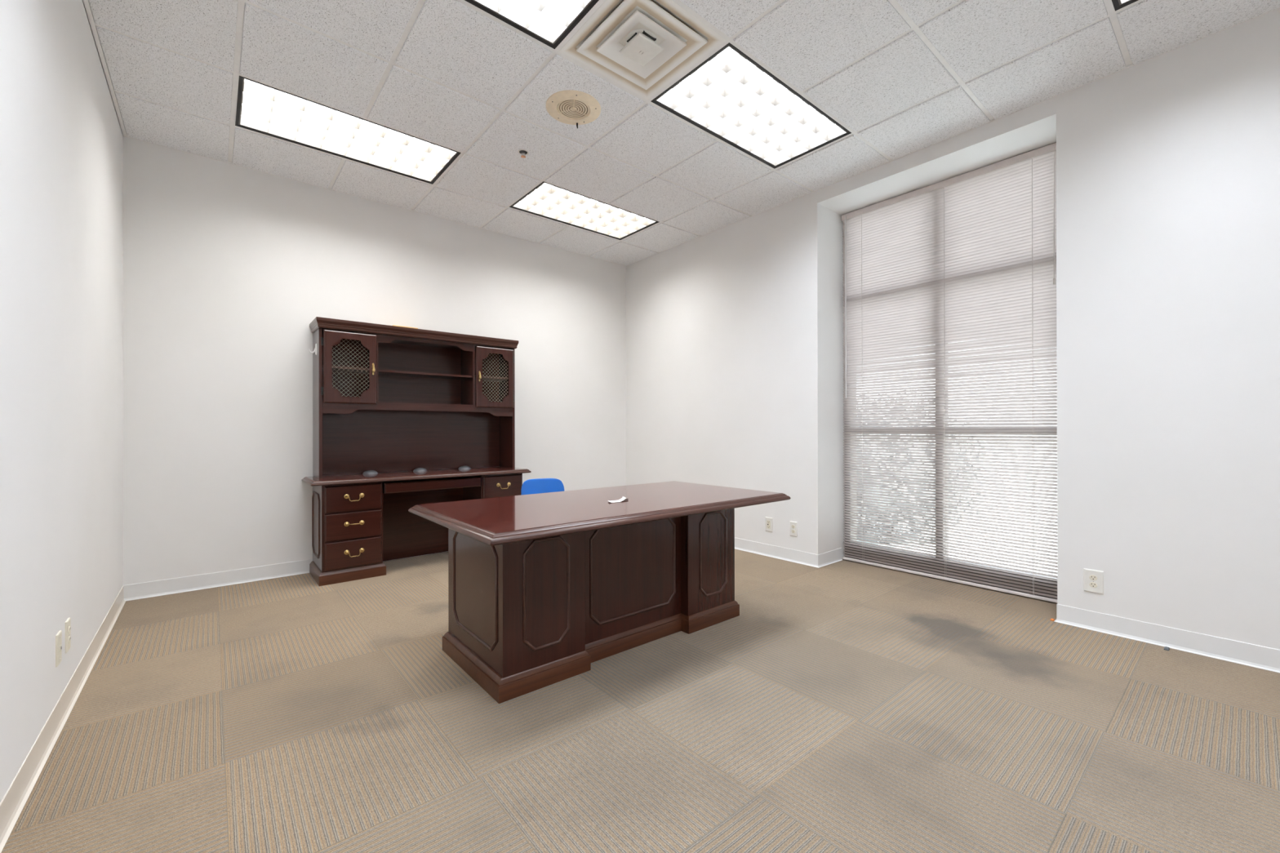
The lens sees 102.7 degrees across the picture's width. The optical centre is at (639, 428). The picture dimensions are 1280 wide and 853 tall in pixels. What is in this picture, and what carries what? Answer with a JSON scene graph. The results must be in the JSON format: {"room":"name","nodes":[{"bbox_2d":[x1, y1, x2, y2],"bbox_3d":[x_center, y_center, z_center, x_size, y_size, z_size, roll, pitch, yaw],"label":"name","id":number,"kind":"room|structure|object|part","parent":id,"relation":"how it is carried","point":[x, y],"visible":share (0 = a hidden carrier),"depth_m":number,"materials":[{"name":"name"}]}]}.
{"room":"private office","nodes":[
{"label":"private office","id":0,"kind":"room"},
{"bbox_2d":[0,0,123,803],"bbox_3d":[-1.476,-0.543,0.973,0.150,3.287,5.886,0,0,-40],"label":"wall","id":1,"kind":"structure","parent":0,"point":[61,137],"depth_m":1.84,"materials":[{"name":"white paint"}]},
{"bbox_2d":[55,630,62,666],"bbox_3d":[-2.130,0.808,1.878,0.010,0.114,0.062,0,0,-40],"label":"wall outlet","id":2,"kind":"object","parent":1,"relation":"attached to","point":[59,636],"visible":1,"depth_m":1.87,"materials":[{"name":"white plastic"}]},
{"bbox_2d":[0,585,125,852],"bbox_3d":[-1.459,1.050,1.081,0.014,0.100,5.736,0,0,-40],"label":"baseboard","id":3,"kind":"structure","parent":1,"relation":"attached to","point":[15,799],"depth_m":1.76,"materials":[{"name":"beige plastic"}]},
{"bbox_2d":[65,617,71,653],"bbox_3d":[-2.231,0.808,1.999,0.009,0.119,0.063,0,0,-40],"label":"wall outlet","id":4,"kind":"object","parent":1,"relation":"attached to","point":[68,623],"visible":1,"depth_m":1.99,"materials":[{"name":"white plastic"}]},
{"bbox_2d":[82,0,127,137],"bbox_3d":[-1.462,-1.892,1.087,0.019,0.029,5.736,0,0,-40],"label":"trim","id":5,"kind":"structure","parent":1,"relation":"attached to","point":[86,2],"depth_m":2.62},
{"bbox_2d":[123,123,626,585],"bbox_3d":[-1.668,-0.538,4.750,4.707,3.287,0.150,0,0,-40],"label":"wall","id":6,"kind":"structure","parent":0,"point":[228,268],"depth_m":3.78,"materials":[{"name":"white paint"}]},
{"bbox_2d":[124,551,448,600],"bbox_3d":[-1.728,1.055,4.588,4.107,0.100,0.014,0,0,-40],"label":"baseboard","id":7,"kind":"structure","parent":6,"relation":"attached to","point":[181,584],"depth_m":3.56,"materials":[{"name":"white plastic"}]},
{"bbox_2d":[127,136,625,266],"bbox_3d":[-1.726,-1.877,4.599,4.088,0.006,0.012,0,0,-40],"label":"trim","id":8,"kind":"structure","parent":6,"relation":"attached to","point":[127,136],"depth_m":4.04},
{"bbox_2d":[1,549,1279,852],"bbox_3d":[0.228,1.160,2.494,4.715,0.120,6.036,0,0,-40],"label":"floor","id":9,"kind":"structure","parent":0,"point":[846,706],"depth_m":1.82,"materials":[{"name":"carpet"}]},
{"bbox_2d":[301,466,531,586],"bbox_3d":[-1.767,0.736,4.234,1.677,0.738,0.504,0,0,-40],"label":"credenza","id":10,"kind":"object","parent":9,"relation":"on","point":[361,522],"visible":0.7,"depth_m":3.85,"materials":[{"name":"brown wood"}]},
{"bbox_3d":[-2.400,0.711,3.789,0.008,0.470,0.312,0,0,-40],"label":"panel moulding","id":11,"kind":"part","parent":10,"relation":"part of","materials":[{"name":"brown wood"}]},
{"bbox_3d":[-2.076,0.908,3.719,0.370,0.197,0.018,0,0,-40],"label":"drawer","id":12,"kind":"part","parent":10,"relation":"part of","materials":[{"name":"brown wood"}]},
{"bbox_3d":[-2.077,0.707,3.719,0.370,0.197,0.018,0,0,-40],"label":"drawer","id":13,"kind":"part","parent":10,"relation":"part of","materials":[{"name":"brown wood"}]},
{"bbox_3d":[-2.077,0.507,3.719,0.370,0.192,0.018,0,0,-40],"label":"drawer","id":14,"kind":"part","parent":10,"relation":"part of","materials":[{"name":"brown wood"}]},
{"bbox_3d":[-2.064,0.501,3.704,0.131,0.054,0.022,0,0,-40],"label":"handle","id":15,"kind":"part","parent":10,"relation":"part of","materials":[{"name":"gold metal"}]},
{"bbox_3d":[-2.064,0.903,3.704,0.131,0.054,0.022,0,0,-40],"label":"handle","id":16,"kind":"part","parent":10,"relation":"part of","materials":[{"name":"gold metal"}]},
{"bbox_3d":[-2.056,0.691,3.694,0.131,0.033,0.048,0,0,-40],"label":"handle","id":17,"kind":"part","parent":10,"relation":"part of","materials":[{"name":"gold metal"}]},
{"bbox_2d":[309,316,518,479],"bbox_3d":[-1.818,-0.216,4.298,1.578,1.167,0.342,0,0,-40],"label":"hutch","id":18,"kind":"object","parent":10,"relation":"on","point":[387,398],"visible":1,"depth_m":4.32,"materials":[{"name":"brown wood"}]},
{"bbox_2d":[308,343,316,355],"bbox_3d":[-2.413,-0.584,3.772,0.052,0.084,0.032,0,0,-40],"label":"wall hook","id":19,"kind":"object","parent":18,"relation":"attached to","point":[315,348],"visible":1,"depth_m":3.78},
{"bbox_3d":[-2.411,-0.183,3.828,0.022,1.102,0.295,0,0,-40],"label":"panel","id":20,"kind":"part","parent":18,"relation":"part of","materials":[{"name":"brown wood"}]},
{"bbox_2d":[322,364,368,373],"bbox_3d":[-2.273,-0.455,3.956,0.355,0.018,0.253,0,0,-40],"label":"shelf","id":21,"kind":"object","parent":18,"relation":"attached to","point":[353,369],"depth_m":3.94,"materials":[{"name":"brown wood"}]},
{"bbox_3d":[-2.163,-0.451,3.832,0.353,0.535,0.017,0,0,-40],"label":"door","id":22,"kind":"part","parent":18,"relation":"part of","materials":[{"name":"brown wood"}]},
{"bbox_3d":[-2.035,-0.454,3.911,0.025,0.094,0.026,0,0,-40],"label":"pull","id":23,"kind":"part","parent":18,"relation":"part of","materials":[{"name":"gold metal"}]},
{"bbox_3d":[-1.821,-0.764,4.302,1.578,0.071,0.334,0,0,-40],"label":"crown moulding","id":24,"kind":"part","parent":18,"relation":"part of","materials":[{"name":"brown wood"}]},
{"bbox_3d":[-1.832,-0.724,4.315,1.492,0.014,0.271,0,0,-40],"label":"panel","id":25,"kind":"part","parent":18,"relation":"part of","materials":[{"name":"brown wood"}]},
{"bbox_2d":[377,369,471,379],"bbox_3d":[-1.834,-0.449,4.318,0.750,0.016,0.263,0,0,-40],"label":"shelf","id":26,"kind":"object","parent":18,"relation":"attached to","point":[388,374],"depth_m":4.31,"materials":[{"name":"brown wood"}]},
{"bbox_3d":[-1.390,-0.454,4.451,0.025,0.094,0.026,0,0,-40],"label":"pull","id":27,"kind":"part","parent":18,"relation":"part of","materials":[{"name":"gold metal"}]},
{"bbox_2d":[475,375,507,381],"bbox_3d":[-1.401,-0.456,4.686,0.355,0.018,0.253,0,0,-40],"label":"shelf","id":28,"kind":"object","parent":18,"relation":"attached to","point":[490,378],"depth_m":4.67,"materials":[{"name":"brown wood"}]},
{"bbox_3d":[-1.289,-0.450,4.564,0.353,0.535,0.017,0,0,-40],"label":"door","id":29,"kind":"part","parent":18,"relation":"part of","materials":[{"name":"brown wood"}]},
{"bbox_3d":[-1.251,-0.184,4.800,0.022,1.102,0.295,0,0,-40],"label":"panel","id":30,"kind":"part","parent":18,"relation":"part of","materials":[{"name":"brown wood"}]},
{"bbox_2d":[306,466,526,481],"bbox_3d":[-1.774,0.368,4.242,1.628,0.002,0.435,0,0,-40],"label":"countertop","id":31,"kind":"structure","parent":10,"relation":"on","point":[330,477],"depth_m":4.12,"materials":[{"name":"brown wood"}]},
{"bbox_3d":[-1.774,0.386,4.242,1.677,0.033,0.484,0,0,-40],"label":"edge moulding","id":32,"kind":"part","parent":10,"relation":"part of","materials":[{"name":"brown wood"}]},
{"bbox_3d":[-1.912,0.750,4.422,0.768,0.699,0.014,0,0,-40],"label":"panel","id":33,"kind":"part","parent":10,"relation":"part of","materials":[{"name":"brown wood"}]},
{"bbox_3d":[-1.730,0.454,4.207,0.753,0.078,0.316,0,0,-40],"label":"pencil drawer","id":34,"kind":"part","parent":10,"relation":"part of","materials":[{"name":"brown wood"}]},
{"bbox_3d":[-1.191,0.506,4.461,0.357,0.192,0.018,0,0,-40],"label":"drawer","id":35,"kind":"part","parent":10,"relation":"part of","materials":[{"name":"brown wood"}]},
{"bbox_3d":[-1.179,0.501,4.446,0.131,0.054,0.022,0,0,-40],"label":"handle","id":36,"kind":"part","parent":10,"relation":"part of","materials":[{"name":"gold metal"}]},
{"bbox_2d":[521,478,564,494],"bbox_3d":[-0.667,0.745,3.783,0.378,0.711,0.438,0,0,-28],"label":"plastic chair","id":37,"kind":"object","parent":9,"relation":"on","point":[537,486],"visible":0.18,"depth_m":3.96,"materials":[{"name":"blue plastic"}]},
{"bbox_2d":[408,480,791,703],"bbox_3d":[-0.135,0.735,2.694,1.784,0.731,0.952,0,0,-40],"label":"executive desk","id":38,"kind":"object","parent":9,"relation":"on","point":[544,588],"visible":1,"depth_m":2.41,"materials":[{"name":"brown wood"}]},
{"bbox_3d":[-0.749,0.707,2.300,0.008,0.464,0.495,0,0,-40],"label":"panel moulding","id":39,"kind":"part","parent":38,"relation":"part of","materials":[{"name":"brown wood"}]},
{"bbox_3d":[-0.398,0.706,2.200,0.228,0.471,0.008,0,0,-40],"label":"panel moulding","id":40,"kind":"part","parent":38,"relation":"part of","materials":[{"name":"brown wood"}]},
{"bbox_3d":[-0.136,0.391,2.694,1.784,0.039,0.952,0,0,-40],"label":"edge moulding","id":41,"kind":"part","parent":38,"relation":"part of","materials":[{"name":"brown wood"}]},
{"bbox_2d":[608,496,626,502],"bbox_3d":[-0.117,0.356,2.576,0.113,0.023,0.055,0,0,-33],"label":"paper slip","id":42,"kind":"object","parent":38,"relation":"on","point":[622,499],"visible":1,"depth_m":2.58,"materials":[{"name":"white paper"}]},
{"bbox_3d":[-0.021,0.706,2.592,0.559,0.472,0.008,0,0,-40],"label":"panel moulding","id":43,"kind":"part","parent":38,"relation":"part of","materials":[{"name":"brown wood"}]},
{"bbox_3d":[-0.038,0.711,2.595,0.667,0.606,0.020,0,0,-40],"label":"modesty panel","id":44,"kind":"part","parent":38,"relation":"part of","materials":[{"name":"brown wood"}]},
{"bbox_3d":[0.415,0.704,2.881,0.226,0.468,0.008,0,0,-40],"label":"panel moulding","id":45,"kind":"part","parent":38,"relation":"part of","materials":[{"name":"brown wood"}]},
{"bbox_2d":[88,0,1279,266],"bbox_3d":[0.239,-2.033,2.512,4.657,0.308,5.936,0,0,-40],"label":"ceiling","id":46,"kind":"structure","parent":0,"point":[904,77],"depth_m":2.76,"materials":[{"name":"tile"}]},
{"bbox_2d":[235,59,461,184],"bbox_3d":[-1.869,-1.944,3.340,1.195,0.125,0.586,0,0,-40],"label":"ceiling light","id":47,"kind":"object","parent":46,"relation":"attached to","point":[261,108],"visible":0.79,"depth_m":3.33,"materials":[{"name":"white plastic"}]},
{"bbox_3d":[-1.869,-1.984,3.340,1.183,0.006,0.574,0,0,-40],"label":"lamp panel","id":48,"kind":"part","parent":47,"relation":"part of","materials":[{"name":"white plastic"}]},
{"bbox_2d":[517,149,528,158],"bbox_3d":[-0.793,-1.860,3.479,0.072,0.033,0.072,0,0,-40],"label":"sprinkler","id":49,"kind":"object","parent":46,"relation":"attached to","point":[523,152],"visible":1,"depth_m":3.47,"materials":[{"name":"silver metal"}]},
{"bbox_2d":[465,0,598,48],"bbox_3d":[-0.695,-1.948,1.938,1.195,0.125,0.586,0,0,-40],"label":"ceiling light","id":50,"kind":"object","parent":46,"relation":"attached to","point":[549,22],"visible":1,"depth_m":2.39,"materials":[{"name":"white plastic"}]},
{"bbox_3d":[-0.695,-1.988,1.938,1.183,0.006,0.574,0,0,-40],"label":"lamp panel","id":51,"kind":"part","parent":50,"relation":"part of","materials":[{"name":"white plastic"}]},
{"bbox_2d":[546,89,600,128],"bbox_3d":[-0.390,-1.860,3.002,0.320,0.036,0.320,0,0,-40],"label":"ceiling speaker","id":52,"kind":"object","parent":46,"relation":"attached to","point":[572,107],"visible":1,"depth_m":2.99},
{"bbox_2d":[557,98,589,118],"bbox_3d":[-0.389,-1.871,3.003,0.187,0.006,0.186,0,0,-40],"label":"grille","id":53,"kind":"object","parent":52,"relation":"attached to","point":[566,108],"depth_m":3.00,"materials":[{"name":"beige metal"}]},
{"bbox_2d":[509,181,658,239],"bbox_3d":[-0.467,-1.945,4.515,1.195,0.125,0.586,0,0,-40],"label":"ceiling light","id":54,"kind":"object","parent":46,"relation":"attached to","point":[546,200],"visible":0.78,"depth_m":4.53,"materials":[{"name":"white plastic"}]},
{"bbox_3d":[-0.467,-1.985,4.515,1.183,0.006,0.574,0,0,-40],"label":"lamp panel","id":55,"kind":"part","parent":54,"relation":"part of","materials":[{"name":"white plastic"}]},
{"bbox_2d":[559,0,725,99],"bbox_3d":[0.006,-1.930,2.526,0.586,0.154,0.586,0,0,-40],"label":"ceiling vent","id":56,"kind":"object","parent":46,"relation":"in","point":[641,46],"visible":0.99,"depth_m":2.51,"materials":[{"name":"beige metal"}]},
{"bbox_3d":[0.006,-1.914,2.526,0.176,0.003,0.176,0,0,-40],"label":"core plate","id":57,"kind":"part","parent":56,"relation":"part of","materials":[{"name":"white metal"}]},
{"bbox_2d":[651,42,851,168],"bbox_3d":[0.707,-1.949,3.113,1.195,0.125,0.586,0,0,-40],"label":"ceiling light","id":58,"kind":"object","parent":46,"relation":"attached to","point":[730,96],"visible":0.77,"depth_m":3.11,"materials":[{"name":"white plastic"}]},
{"bbox_2d":[1111,0,1137,10],"bbox_3d":[1.882,-1.952,1.711,1.195,0.125,0.586,0,0,-40],"label":"ceiling light","id":59,"kind":"object","parent":46,"relation":"attached to","point":[1117,4],"visible":1,"depth_m":2.28,"materials":[{"name":"white"}]},
{"bbox_2d":[626,8,1279,649],"bbox_3d":[1.853,-0.545,3.860,0.450,3.287,5.736,0,0,-40],"label":"wall","id":60,"kind":"structure","parent":0,"point":[1168,163],"depth_m":2.73,"materials":[{"name":"white paint"}]},
{"bbox_2d":[765,516,773,532],"bbox_3d":[1.106,0.827,4.395,0.010,0.120,0.073,0,0,-40],"label":"wall outlet","id":61,"kind":"object","parent":60,"relation":"attached to","point":[769,521],"visible":1,"depth_m":4.39,"materials":[{"name":"white plastic"}]},
{"bbox_2d":[767,520,770,528],"bbox_3d":[1.104,0.827,4.394,0.003,0.068,0.033,0,0,-40],"label":"receptacle","id":62,"kind":"object","parent":61,"relation":"attached to","point":[768,522],"depth_m":4.39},
{"bbox_2d":[790,520,797,537],"bbox_3d":[1.262,0.829,4.210,0.009,0.120,0.068,0,0,-40],"label":"wall outlet","id":63,"kind":"object","parent":60,"relation":"attached to","point":[793,525],"visible":1,"depth_m":4.21,"materials":[{"name":"white plastic"}]},
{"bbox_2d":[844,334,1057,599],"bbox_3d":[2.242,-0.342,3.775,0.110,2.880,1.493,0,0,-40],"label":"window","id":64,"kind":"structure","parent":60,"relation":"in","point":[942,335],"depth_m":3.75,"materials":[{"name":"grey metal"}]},
{"bbox_2d":[841,142,1057,603],"bbox_3d":[2.163,-0.343,3.711,0.052,2.866,1.471,0,0,-40],"label":"blind","id":65,"kind":"object","parent":64,"relation":"attached to","point":[968,257],"visible":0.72,"depth_m":3.63,"materials":[{"name":"white plastic"}]},
{"bbox_3d":[1.804,-0.328,4.145,0.027,2.802,0.002,0,0,-40],"label":"ladder cord","id":66,"kind":"part","parent":65,"relation":"part of","materials":[{"name":"white fabric"}]},
{"bbox_3d":[2.193,-0.329,3.680,0.027,2.802,0.002,0,0,-40],"label":"ladder cord","id":67,"kind":"part","parent":65,"relation":"part of","materials":[{"name":"white fabric"}]},
{"bbox_3d":[2.168,1.081,3.711,0.028,0.018,1.471,0,0,-40],"label":"rail","id":68,"kind":"part","parent":65,"relation":"part of","materials":[{"name":"white metal"}]},
{"bbox_3d":[2.524,-0.330,3.286,0.027,2.802,0.002,0,0,-40],"label":"ladder cord","id":69,"kind":"part","parent":65,"relation":"part of","materials":[{"name":"white fabric"}]},
{"bbox_3d":[2.578,-1.323,3.188,0.009,0.860,0.009,0,0,-17],"label":"lift cord","id":70,"kind":"part","parent":65,"relation":"part of","materials":[{"name":"white fabric"}]},
{"bbox_2d":[626,7,1279,266],"bbox_3d":[1.678,-1.883,3.709,0.012,0.006,5.724,0,0,-40],"label":"trim","id":71,"kind":"structure","parent":60,"relation":"attached to","point":[1130,65],"depth_m":3.06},
{"bbox_2d":[734,537,1279,673],"bbox_3d":[1.814,1.048,3.823,0.369,0.100,5.736,0,0,-40],"label":"baseboard","id":72,"kind":"structure","parent":60,"relation":"attached to","point":[1227,650],"depth_m":2.64,"materials":[{"name":"white plastic"}]},
{"bbox_2d":[1083,568,1103,594],"bbox_3d":[2.461,0.831,2.779,0.009,0.123,0.083,0,0,-40],"label":"wall outlet","id":73,"kind":"object","parent":60,"relation":"attached to","point":[1093,580],"visible":1,"depth_m":2.78,"materials":[{"name":"white plastic"}]},
{"bbox_2d":[1088,574,1097,580],"bbox_3d":[2.459,0.811,2.777,0.003,0.029,0.033,0,0,-40],"label":"receptacle","id":74,"kind":"object","parent":73,"relation":"attached to","point":[1091,577],"depth_m":2.78,"materials":[{"name":"white plastic"}]},
{"bbox_2d":[1089,582,1097,587],"bbox_3d":[2.459,0.851,2.777,0.003,0.029,0.033,0,0,-40],"label":"receptacle","id":75,"kind":"object","parent":73,"relation":"attached to","point":[1092,584],"depth_m":2.78,"materials":[{"name":"white plastic"}]},
{"label":"outside","id":76,"kind":"structure","parent":0,"visible":0},
{"bbox_2d":[856,440,1057,575],"bbox_3d":[22.951,1.327,25.745,60.000,0.230,70.000,0,0,-40],"label":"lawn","id":77,"kind":"structure","parent":76,"point":[955,441],"depth_m":6.17,"materials":[{"name":"green plant"}]},
{"bbox_2d":[856,389,985,544],"bbox_3d":[2.825,0.396,5.738,1.774,1.734,1.870,0,0,-40],"label":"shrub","id":78,"kind":"object","parent":77,"relation":"on","point":[913,389],"visible":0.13,"depth_m":5.24,"materials":[{"name":"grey plant"}]}
]}

